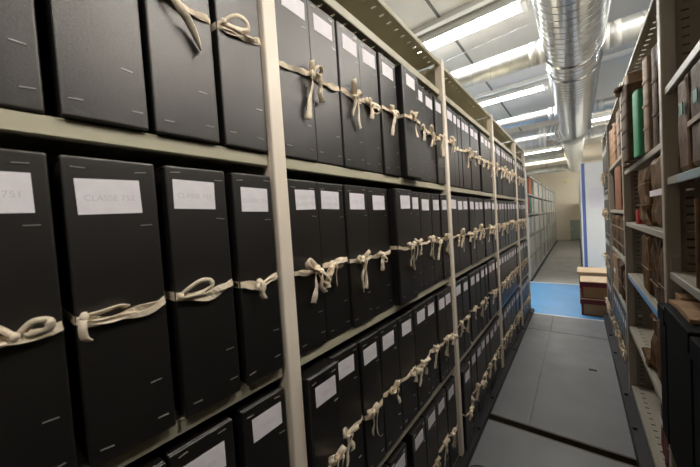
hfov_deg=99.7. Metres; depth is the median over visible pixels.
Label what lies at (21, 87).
box
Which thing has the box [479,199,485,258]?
box
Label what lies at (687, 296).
scrap
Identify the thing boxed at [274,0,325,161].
box
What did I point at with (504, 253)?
box
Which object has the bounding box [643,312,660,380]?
sack
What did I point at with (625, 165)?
ledger
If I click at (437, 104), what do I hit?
box
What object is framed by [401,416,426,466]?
box
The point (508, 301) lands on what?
box
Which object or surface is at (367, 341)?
box
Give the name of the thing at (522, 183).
box
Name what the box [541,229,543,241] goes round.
storage box
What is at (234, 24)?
box
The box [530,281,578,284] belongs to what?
trim
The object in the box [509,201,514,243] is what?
box
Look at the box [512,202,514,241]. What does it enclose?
box
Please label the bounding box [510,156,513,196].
box
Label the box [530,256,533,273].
storage box
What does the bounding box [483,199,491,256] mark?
box
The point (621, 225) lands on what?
bundle
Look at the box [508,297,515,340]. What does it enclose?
box
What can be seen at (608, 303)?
box
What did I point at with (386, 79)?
box
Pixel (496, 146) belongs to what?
box
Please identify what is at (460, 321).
box
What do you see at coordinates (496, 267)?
box
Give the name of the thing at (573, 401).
floor
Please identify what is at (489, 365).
box
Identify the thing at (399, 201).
box
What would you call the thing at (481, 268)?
box
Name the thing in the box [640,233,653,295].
bundle
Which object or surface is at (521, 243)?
box
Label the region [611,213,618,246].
bundle
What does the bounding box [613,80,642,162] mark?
ledger
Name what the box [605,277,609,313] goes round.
box
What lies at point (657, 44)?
bundle
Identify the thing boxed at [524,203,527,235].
box
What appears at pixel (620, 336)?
box
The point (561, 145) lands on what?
ceiling lamp
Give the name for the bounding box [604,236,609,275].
box
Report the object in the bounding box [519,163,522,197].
box
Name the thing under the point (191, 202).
box
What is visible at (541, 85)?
ceiling lamp
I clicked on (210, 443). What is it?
box
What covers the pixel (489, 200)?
box
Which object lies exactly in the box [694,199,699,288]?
book
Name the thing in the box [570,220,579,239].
locker
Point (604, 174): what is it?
box
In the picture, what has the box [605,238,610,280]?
box
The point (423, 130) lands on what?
box
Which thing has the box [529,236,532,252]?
storage box
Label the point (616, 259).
carton
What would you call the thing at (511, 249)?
box
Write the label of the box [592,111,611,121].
ceiling lamp
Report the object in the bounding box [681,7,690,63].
bundle
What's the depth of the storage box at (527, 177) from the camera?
5.19 m
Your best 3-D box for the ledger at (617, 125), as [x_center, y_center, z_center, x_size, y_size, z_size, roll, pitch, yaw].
[1.948,-0.677,1.950,0.283,0.310,0.128,-2,3,38]
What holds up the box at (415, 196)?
on the shelving rack at (54, 137)
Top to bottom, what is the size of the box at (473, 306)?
0.383 m
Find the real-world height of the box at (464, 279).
0.383 m
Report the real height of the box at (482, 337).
0.383 m
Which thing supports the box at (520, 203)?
on the shelving rack at (54, 137)
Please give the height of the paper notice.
0.300 m
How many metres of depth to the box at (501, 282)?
2.27 m
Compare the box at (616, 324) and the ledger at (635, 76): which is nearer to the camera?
the ledger at (635, 76)
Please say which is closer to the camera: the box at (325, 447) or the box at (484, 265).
the box at (325, 447)
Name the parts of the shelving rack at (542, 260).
panel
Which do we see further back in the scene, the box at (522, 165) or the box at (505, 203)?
the box at (522, 165)
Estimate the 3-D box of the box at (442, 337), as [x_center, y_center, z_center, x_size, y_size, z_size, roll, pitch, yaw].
[0.317,0.452,1.362,0.280,0.383,0.092,-2,3,38]
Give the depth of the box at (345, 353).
0.77 m
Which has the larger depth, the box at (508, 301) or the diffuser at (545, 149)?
the diffuser at (545, 149)
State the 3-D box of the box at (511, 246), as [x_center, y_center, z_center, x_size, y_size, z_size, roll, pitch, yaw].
[1.511,0.320,2.923,0.278,0.383,0.095,-2,3,38]
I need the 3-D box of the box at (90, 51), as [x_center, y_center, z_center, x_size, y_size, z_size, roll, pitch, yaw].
[-0.424,-0.332,0.456,0.264,0.383,0.093,-2,3,38]
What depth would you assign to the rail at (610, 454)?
1.53 m
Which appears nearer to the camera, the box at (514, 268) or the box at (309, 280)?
the box at (309, 280)
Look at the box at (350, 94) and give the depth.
0.81 m
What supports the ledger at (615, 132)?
on the shelving rack at (662, 25)
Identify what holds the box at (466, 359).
on the shelving rack at (54, 137)
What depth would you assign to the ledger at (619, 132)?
1.91 m
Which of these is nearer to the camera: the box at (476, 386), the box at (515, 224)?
the box at (476, 386)
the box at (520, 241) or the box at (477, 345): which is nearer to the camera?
the box at (477, 345)
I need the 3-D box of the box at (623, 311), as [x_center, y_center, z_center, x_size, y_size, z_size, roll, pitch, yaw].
[1.955,0.718,1.943,0.285,0.383,0.123,-2,3,38]
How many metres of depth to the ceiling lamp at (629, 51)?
3.91 m
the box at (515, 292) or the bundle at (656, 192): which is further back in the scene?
the box at (515, 292)
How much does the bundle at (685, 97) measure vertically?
0.247 m
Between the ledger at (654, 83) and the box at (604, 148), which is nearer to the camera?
the ledger at (654, 83)
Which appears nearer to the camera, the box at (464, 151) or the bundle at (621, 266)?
the box at (464, 151)
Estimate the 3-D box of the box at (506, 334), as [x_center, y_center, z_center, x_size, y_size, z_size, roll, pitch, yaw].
[1.158,0.791,2.431,0.284,0.383,0.109,-2,3,38]
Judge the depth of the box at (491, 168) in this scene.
2.12 m
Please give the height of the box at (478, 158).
0.383 m
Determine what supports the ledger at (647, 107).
on the shelving rack at (662, 25)
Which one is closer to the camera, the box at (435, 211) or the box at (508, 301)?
the box at (435, 211)
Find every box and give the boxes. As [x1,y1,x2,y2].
[0,0,44,114]
[0,148,76,466]
[34,0,148,131]
[48,154,175,466]
[124,450,165,466]
[138,0,219,144]
[154,165,240,418]
[154,409,235,466]
[208,0,267,152]
[221,383,289,466]
[224,172,283,385]
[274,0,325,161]
[287,179,330,355]
[301,357,346,466]
[306,0,343,166]
[316,182,350,340]
[318,340,364,466]
[334,20,364,170]
[342,185,373,327]
[347,329,385,466]
[357,38,382,173]
[366,187,393,315]
[367,318,402,452]
[376,52,400,176]
[384,441,406,466]
[386,309,423,430]
[387,188,417,305]
[395,64,422,179]
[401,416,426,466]
[402,300,431,410]
[412,192,423,292]
[418,84,428,181]
[418,192,435,289]
[418,295,439,392]
[420,401,440,466]
[423,89,437,182]
[427,290,449,382]
[430,193,442,283]
[431,387,450,466]
[432,96,445,184]
[435,286,458,372]
[439,194,450,278]
[442,375,458,466]
[446,106,455,186]
[451,195,461,273]
[452,111,459,186]
[455,276,470,351]
[455,279,465,359]
[456,114,462,187]
[457,196,465,270]
[460,116,466,188]
[460,271,477,341]
[460,362,474,448]
[461,354,474,421]
[462,197,474,266]
[464,120,471,189]
[467,347,480,422]
[468,123,476,189]
[468,197,477,264]
[469,268,484,334]
[473,341,487,412]
[474,128,481,190]
[474,198,483,261]
[474,266,488,329]
[477,264,489,323]
[477,335,487,400]
[478,132,486,191]
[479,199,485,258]
[481,261,495,319]
[482,329,492,393]
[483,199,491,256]
[484,136,491,192]
[486,259,497,314]
[486,324,496,385]
[487,139,493,192]
[488,199,495,254]
[490,258,498,310]
[490,319,499,376]
[491,200,496,252]
[494,144,497,193]
[494,315,502,369]
[495,145,499,193]
[497,200,500,249]
[498,147,502,194]
[498,200,504,248]
[499,252,508,299]
[499,254,506,303]
[499,256,504,304]
[500,148,505,194]
[501,201,507,247]
[502,251,511,296]
[502,306,508,357]
[502,310,506,359]
[503,151,508,195]
[504,201,508,245]
[504,250,513,293]
[504,303,511,351]
[505,153,510,195]
[506,201,511,244]
[506,248,515,290]
[506,300,512,344]
[507,154,512,196]
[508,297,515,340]
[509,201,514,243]
[509,247,516,288]
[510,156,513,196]
[511,246,518,285]
[511,294,518,336]
[512,157,516,196]
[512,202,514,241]
[513,202,517,240]
[513,245,520,284]
[513,291,519,333]
[515,202,518,240]
[515,289,521,328]
[516,161,520,197]
[517,287,523,326]
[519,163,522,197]
[519,203,522,238]
[520,164,523,198]
[520,203,525,237]
[520,241,527,274]
[520,242,525,275]
[520,243,523,279]
[521,243,524,278]
[522,165,525,198]
[522,203,525,236]
[522,281,527,316]
[522,283,525,320]
[523,279,528,314]
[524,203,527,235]
[524,277,529,310]
[526,240,529,272]
[526,276,530,307]
[527,177,528,193]
[528,197,529,213]
[529,178,530,193]
[529,197,531,212]
[529,217,533,232]
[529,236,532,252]
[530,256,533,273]
[531,235,534,250]
[532,254,535,269]
[537,250,538,265]
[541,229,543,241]
[600,154,605,189]
[601,144,607,187]
[601,148,606,187]
[601,150,607,188]
[602,193,606,231]
[602,193,607,232]
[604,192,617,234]
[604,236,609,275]
[604,237,609,277]
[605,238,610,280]
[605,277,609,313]
[605,279,609,312]
[607,281,610,320]
[607,284,612,327]
[611,293,617,341]
[613,290,616,337]
[613,297,619,348]
[615,301,621,354]
[615,305,623,361]
[619,309,626,368]
[619,314,643,379]
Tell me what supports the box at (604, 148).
on the shelving rack at (662, 25)
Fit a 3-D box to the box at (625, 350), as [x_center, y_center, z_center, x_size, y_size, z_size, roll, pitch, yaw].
[1.882,0.726,1.850,0.287,0.383,0.116,-2,3,38]
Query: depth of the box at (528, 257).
3.44 m
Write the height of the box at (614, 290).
0.383 m
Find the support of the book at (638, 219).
on the shelving rack at (662, 25)
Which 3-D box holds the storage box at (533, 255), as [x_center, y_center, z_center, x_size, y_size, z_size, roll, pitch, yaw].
[3.430,0.557,5.776,0.306,0.295,0.304,-2,3,38]
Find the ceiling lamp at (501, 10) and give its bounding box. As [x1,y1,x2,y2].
[413,0,528,52]
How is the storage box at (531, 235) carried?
on the shelving rack at (542, 260)
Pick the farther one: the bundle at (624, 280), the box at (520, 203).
the box at (520, 203)
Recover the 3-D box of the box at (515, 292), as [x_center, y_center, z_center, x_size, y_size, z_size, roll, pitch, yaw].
[1.501,0.753,2.879,0.277,0.383,0.095,-2,3,38]
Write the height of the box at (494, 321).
0.383 m
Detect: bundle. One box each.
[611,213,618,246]
[614,214,622,251]
[618,216,640,259]
[618,260,640,299]
[623,270,641,311]
[636,163,656,225]
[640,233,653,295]
[650,156,694,227]
[650,236,694,302]
[654,44,659,142]
[658,245,695,302]
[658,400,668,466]
[678,73,698,170]
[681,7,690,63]
[687,59,699,166]
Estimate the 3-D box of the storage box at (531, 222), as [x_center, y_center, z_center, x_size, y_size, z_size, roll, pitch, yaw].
[3.382,-0.171,5.750,0.306,0.295,0.304,-2,3,38]
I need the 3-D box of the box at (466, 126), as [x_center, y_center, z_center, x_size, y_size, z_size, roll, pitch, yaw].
[0.578,-0.442,1.751,0.277,0.383,0.095,-2,3,38]
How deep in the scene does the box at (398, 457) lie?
0.97 m
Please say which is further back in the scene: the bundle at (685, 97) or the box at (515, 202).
the box at (515, 202)
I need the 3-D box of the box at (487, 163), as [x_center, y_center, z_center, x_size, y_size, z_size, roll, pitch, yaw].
[0.852,-0.472,2.100,0.285,0.383,0.102,-2,3,38]
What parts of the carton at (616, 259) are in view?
lid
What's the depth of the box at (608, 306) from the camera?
2.72 m
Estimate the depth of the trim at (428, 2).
3.11 m
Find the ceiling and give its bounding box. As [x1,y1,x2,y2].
[372,0,650,168]
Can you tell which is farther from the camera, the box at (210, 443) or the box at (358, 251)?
the box at (358, 251)
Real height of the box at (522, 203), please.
0.383 m
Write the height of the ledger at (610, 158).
0.300 m
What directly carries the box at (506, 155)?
on the shelving rack at (54, 137)
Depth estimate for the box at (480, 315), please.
1.78 m
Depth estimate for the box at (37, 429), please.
0.32 m
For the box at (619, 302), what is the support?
on the shelving rack at (662, 25)
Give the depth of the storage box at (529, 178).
5.34 m
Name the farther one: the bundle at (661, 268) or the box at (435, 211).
the box at (435, 211)
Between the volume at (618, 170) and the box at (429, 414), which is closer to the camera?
the box at (429, 414)
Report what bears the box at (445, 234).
on the shelving rack at (54, 137)
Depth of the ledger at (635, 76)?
1.44 m
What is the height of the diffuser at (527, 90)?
0.024 m
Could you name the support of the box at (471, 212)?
on the shelving rack at (54, 137)
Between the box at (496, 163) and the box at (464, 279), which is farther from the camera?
the box at (496, 163)
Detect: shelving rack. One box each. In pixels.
[0,0,533,466]
[520,171,556,280]
[578,160,605,267]
[602,0,699,466]
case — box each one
[657,302,672,444]
[664,306,699,466]
[689,336,699,466]
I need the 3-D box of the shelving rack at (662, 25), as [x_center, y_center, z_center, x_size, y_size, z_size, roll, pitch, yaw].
[0.816,0.163,0.423,0.402,1.912,6.500,-2,3,38]
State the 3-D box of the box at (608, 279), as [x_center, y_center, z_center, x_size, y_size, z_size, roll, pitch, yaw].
[2.638,0.643,2.838,0.284,0.383,0.116,-2,3,38]
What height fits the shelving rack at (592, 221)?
1.870 m
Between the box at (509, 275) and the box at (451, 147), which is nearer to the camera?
the box at (451, 147)
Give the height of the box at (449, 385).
0.383 m
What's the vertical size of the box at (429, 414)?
0.383 m
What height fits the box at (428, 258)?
0.383 m
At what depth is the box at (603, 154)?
2.94 m
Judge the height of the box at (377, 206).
0.383 m
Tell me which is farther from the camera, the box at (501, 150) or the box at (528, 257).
the box at (528, 257)
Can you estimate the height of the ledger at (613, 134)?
0.290 m
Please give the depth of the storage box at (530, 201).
5.36 m
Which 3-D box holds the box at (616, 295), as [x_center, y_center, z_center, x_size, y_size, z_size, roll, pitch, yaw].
[2.253,0.685,2.332,0.288,0.383,0.116,-2,3,38]
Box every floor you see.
[468,419,630,466]
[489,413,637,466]
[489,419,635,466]
[491,282,635,458]
[533,240,580,283]
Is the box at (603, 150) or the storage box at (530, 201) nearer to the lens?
the box at (603, 150)
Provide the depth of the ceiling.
3.19 m
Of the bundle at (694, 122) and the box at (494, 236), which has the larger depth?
the box at (494, 236)
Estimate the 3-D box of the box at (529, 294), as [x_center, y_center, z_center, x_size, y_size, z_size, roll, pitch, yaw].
[2.011,0.697,3.542,0.286,0.383,0.098,-2,3,38]
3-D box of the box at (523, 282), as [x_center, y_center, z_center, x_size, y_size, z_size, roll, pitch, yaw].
[1.810,0.720,3.278,0.285,0.383,0.102,-2,3,38]
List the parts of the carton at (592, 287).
lid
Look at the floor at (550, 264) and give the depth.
6.36 m
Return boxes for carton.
[579,275,606,288]
[580,276,606,299]
[581,298,607,316]
[613,252,620,293]
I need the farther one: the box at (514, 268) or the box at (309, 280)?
the box at (514, 268)
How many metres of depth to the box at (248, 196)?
0.54 m
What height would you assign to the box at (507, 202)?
0.383 m
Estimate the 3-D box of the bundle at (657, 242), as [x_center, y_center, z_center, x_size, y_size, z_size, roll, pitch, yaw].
[1.344,0.140,1.108,0.291,0.276,0.175,-2,3,38]
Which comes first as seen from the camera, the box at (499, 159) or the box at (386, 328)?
the box at (386, 328)
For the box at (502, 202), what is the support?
on the shelving rack at (54, 137)
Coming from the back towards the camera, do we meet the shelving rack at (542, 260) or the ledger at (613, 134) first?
the shelving rack at (542, 260)
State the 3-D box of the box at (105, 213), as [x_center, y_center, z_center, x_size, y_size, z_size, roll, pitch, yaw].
[-0.392,0.098,0.464,0.269,0.383,0.100,-2,3,38]
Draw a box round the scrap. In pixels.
[675,292,698,300]
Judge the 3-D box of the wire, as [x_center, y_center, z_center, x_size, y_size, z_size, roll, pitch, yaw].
[1.232,-1.884,3.041,0.012,0.050,1.355,-6,3,-44]
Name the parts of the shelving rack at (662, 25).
shelf, shelf, shelf, shelf, shelf, shelf, shelf, shelf, shelf, shelf, shelf, shelf, shelf, shelf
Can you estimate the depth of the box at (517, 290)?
2.89 m
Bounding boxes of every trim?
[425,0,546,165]
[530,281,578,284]
[534,313,603,320]
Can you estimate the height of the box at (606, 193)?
0.383 m
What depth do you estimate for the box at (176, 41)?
0.46 m
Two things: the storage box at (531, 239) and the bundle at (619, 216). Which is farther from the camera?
the storage box at (531, 239)
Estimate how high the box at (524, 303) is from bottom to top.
0.383 m
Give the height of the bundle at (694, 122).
0.247 m
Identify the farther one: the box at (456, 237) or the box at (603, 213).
the box at (603, 213)
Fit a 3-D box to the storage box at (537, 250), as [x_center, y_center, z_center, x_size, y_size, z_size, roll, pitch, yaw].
[3.833,0.512,6.298,0.306,0.295,0.304,-2,3,38]
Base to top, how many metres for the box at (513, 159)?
0.383 m
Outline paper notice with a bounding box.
[589,187,602,207]
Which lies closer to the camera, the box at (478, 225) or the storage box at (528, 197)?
the box at (478, 225)
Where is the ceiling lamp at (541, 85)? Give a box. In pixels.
[477,79,547,105]
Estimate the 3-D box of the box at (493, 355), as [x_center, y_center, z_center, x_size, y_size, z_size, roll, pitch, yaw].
[0.876,0.822,2.066,0.281,0.383,0.115,-2,3,38]
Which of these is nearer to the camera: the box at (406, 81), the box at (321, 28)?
the box at (321, 28)
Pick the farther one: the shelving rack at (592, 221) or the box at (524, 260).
the shelving rack at (592, 221)
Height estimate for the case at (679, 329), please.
0.432 m
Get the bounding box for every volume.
[614,165,622,209]
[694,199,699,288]
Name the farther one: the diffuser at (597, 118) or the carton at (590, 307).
the diffuser at (597, 118)
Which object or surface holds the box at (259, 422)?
on the shelving rack at (54, 137)
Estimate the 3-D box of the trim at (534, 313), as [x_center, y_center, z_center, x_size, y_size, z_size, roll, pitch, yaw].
[2.182,0.952,3.426,9.200,0.053,0.025,-2,3,38]
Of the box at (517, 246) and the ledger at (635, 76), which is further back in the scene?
the box at (517, 246)
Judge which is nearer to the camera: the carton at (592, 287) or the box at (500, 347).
the box at (500, 347)
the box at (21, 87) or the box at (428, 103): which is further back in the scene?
the box at (428, 103)
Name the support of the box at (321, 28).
on the shelving rack at (54, 137)
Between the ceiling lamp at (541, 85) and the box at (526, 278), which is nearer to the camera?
the box at (526, 278)
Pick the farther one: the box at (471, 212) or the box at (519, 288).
the box at (519, 288)
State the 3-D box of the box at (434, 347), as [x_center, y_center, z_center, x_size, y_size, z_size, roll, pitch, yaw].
[0.253,0.459,1.291,0.277,0.383,0.092,-2,3,38]
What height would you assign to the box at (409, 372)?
0.383 m
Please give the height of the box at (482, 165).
0.383 m
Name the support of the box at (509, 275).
on the shelving rack at (54, 137)
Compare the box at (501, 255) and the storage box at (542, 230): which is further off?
the storage box at (542, 230)
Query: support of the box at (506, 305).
on the shelving rack at (54, 137)
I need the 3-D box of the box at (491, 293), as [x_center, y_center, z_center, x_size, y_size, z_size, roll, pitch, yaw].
[0.873,0.391,2.090,0.277,0.383,0.095,-2,3,38]
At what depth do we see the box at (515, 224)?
2.86 m
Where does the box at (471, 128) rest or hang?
on the shelving rack at (54, 137)
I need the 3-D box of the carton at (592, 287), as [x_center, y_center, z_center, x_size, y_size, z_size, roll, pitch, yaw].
[2.830,0.607,3.299,0.408,0.189,0.348,-2,3,38]
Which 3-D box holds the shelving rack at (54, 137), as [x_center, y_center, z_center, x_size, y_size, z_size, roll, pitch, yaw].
[-0.051,0.200,0.974,0.392,1.912,6.690,-2,3,38]
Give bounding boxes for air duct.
[450,0,647,175]
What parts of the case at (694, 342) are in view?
lid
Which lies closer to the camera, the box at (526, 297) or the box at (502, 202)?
the box at (502, 202)
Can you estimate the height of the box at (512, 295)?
0.383 m
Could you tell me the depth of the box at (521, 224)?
3.15 m
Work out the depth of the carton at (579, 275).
3.64 m
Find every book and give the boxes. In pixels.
[632,88,645,158]
[636,210,643,223]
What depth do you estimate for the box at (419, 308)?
1.12 m
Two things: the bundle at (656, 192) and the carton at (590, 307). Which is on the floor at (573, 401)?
the carton at (590, 307)
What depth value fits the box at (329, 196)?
0.74 m
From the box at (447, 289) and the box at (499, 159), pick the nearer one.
the box at (447, 289)
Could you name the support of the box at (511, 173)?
on the shelving rack at (54, 137)
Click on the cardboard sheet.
(690, 310)
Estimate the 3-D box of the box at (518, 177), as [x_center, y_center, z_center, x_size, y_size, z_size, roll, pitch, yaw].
[1.657,-0.561,3.150,0.277,0.383,0.102,-2,3,38]
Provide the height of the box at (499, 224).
0.383 m
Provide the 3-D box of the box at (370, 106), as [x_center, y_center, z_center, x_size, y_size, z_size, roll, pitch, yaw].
[-0.025,-0.375,0.967,0.285,0.383,0.102,-2,3,38]
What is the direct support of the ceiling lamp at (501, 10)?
attached to the ceiling
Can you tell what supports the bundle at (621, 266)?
on the shelving rack at (662, 25)
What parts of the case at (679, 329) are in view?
lid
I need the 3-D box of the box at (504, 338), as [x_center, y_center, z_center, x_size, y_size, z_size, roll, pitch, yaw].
[1.091,0.798,2.352,0.280,0.383,0.096,-2,3,38]
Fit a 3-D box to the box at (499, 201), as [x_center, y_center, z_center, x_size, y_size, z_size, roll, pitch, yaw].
[1.105,-0.067,2.413,0.277,0.383,0.102,-2,3,38]
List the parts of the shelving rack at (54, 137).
shelf, shelf, shelf, shelf, shelf, shelf, shelf, shelf, shelf, shelf, shelf, shelf, shelf, shelf, shelf, shelf, shelf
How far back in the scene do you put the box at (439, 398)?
1.26 m
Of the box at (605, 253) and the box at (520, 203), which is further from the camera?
the box at (520, 203)
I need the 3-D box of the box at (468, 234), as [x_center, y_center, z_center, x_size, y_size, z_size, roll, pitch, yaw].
[0.555,-0.006,1.695,0.285,0.383,0.108,-2,3,38]
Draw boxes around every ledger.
[609,129,611,167]
[611,129,613,164]
[612,123,615,162]
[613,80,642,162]
[614,122,616,159]
[616,111,619,158]
[618,108,620,154]
[620,97,631,167]
[624,70,642,164]
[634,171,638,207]
[642,55,653,153]
[651,45,658,146]
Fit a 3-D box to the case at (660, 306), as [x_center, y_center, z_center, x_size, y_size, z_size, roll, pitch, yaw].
[1.111,0.426,0.816,0.348,0.417,0.087,-2,3,38]
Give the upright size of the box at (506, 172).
0.383 m
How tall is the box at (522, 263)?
0.383 m
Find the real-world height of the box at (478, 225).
0.383 m
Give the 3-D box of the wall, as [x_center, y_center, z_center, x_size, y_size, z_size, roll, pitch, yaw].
[8.346,-1.227,11.495,9.200,3.140,0.100,-2,3,38]
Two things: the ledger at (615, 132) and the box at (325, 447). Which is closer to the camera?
the box at (325, 447)
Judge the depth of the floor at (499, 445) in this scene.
1.46 m
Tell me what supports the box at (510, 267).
on the shelving rack at (54, 137)
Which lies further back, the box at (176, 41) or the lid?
the lid
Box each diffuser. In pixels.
[479,86,543,105]
[525,148,560,154]
[592,116,609,121]
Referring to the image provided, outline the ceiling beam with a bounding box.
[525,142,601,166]
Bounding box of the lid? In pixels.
[577,267,606,275]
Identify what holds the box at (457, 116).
on the shelving rack at (54, 137)
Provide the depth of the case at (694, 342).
0.66 m
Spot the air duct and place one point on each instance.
(574, 35)
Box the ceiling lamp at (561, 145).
[525,144,562,154]
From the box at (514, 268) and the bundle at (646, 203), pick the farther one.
the box at (514, 268)
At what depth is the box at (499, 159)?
2.38 m
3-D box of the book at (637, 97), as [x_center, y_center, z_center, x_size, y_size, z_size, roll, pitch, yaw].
[1.353,-0.473,1.194,0.300,0.272,0.122,-2,3,38]
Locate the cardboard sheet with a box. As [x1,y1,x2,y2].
[670,299,699,323]
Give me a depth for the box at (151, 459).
0.43 m
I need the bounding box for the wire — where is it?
[429,20,535,68]
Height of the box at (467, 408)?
0.383 m
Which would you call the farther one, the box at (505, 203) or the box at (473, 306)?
the box at (505, 203)
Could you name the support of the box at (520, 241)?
on the shelving rack at (54, 137)
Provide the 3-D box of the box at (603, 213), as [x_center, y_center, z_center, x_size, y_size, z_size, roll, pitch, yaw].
[2.578,-0.204,2.806,0.288,0.383,0.126,-2,3,38]
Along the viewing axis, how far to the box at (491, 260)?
2.10 m
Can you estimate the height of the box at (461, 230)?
0.383 m
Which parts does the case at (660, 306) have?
lid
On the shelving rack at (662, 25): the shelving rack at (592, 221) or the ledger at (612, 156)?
the ledger at (612, 156)
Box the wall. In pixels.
[525,158,602,239]

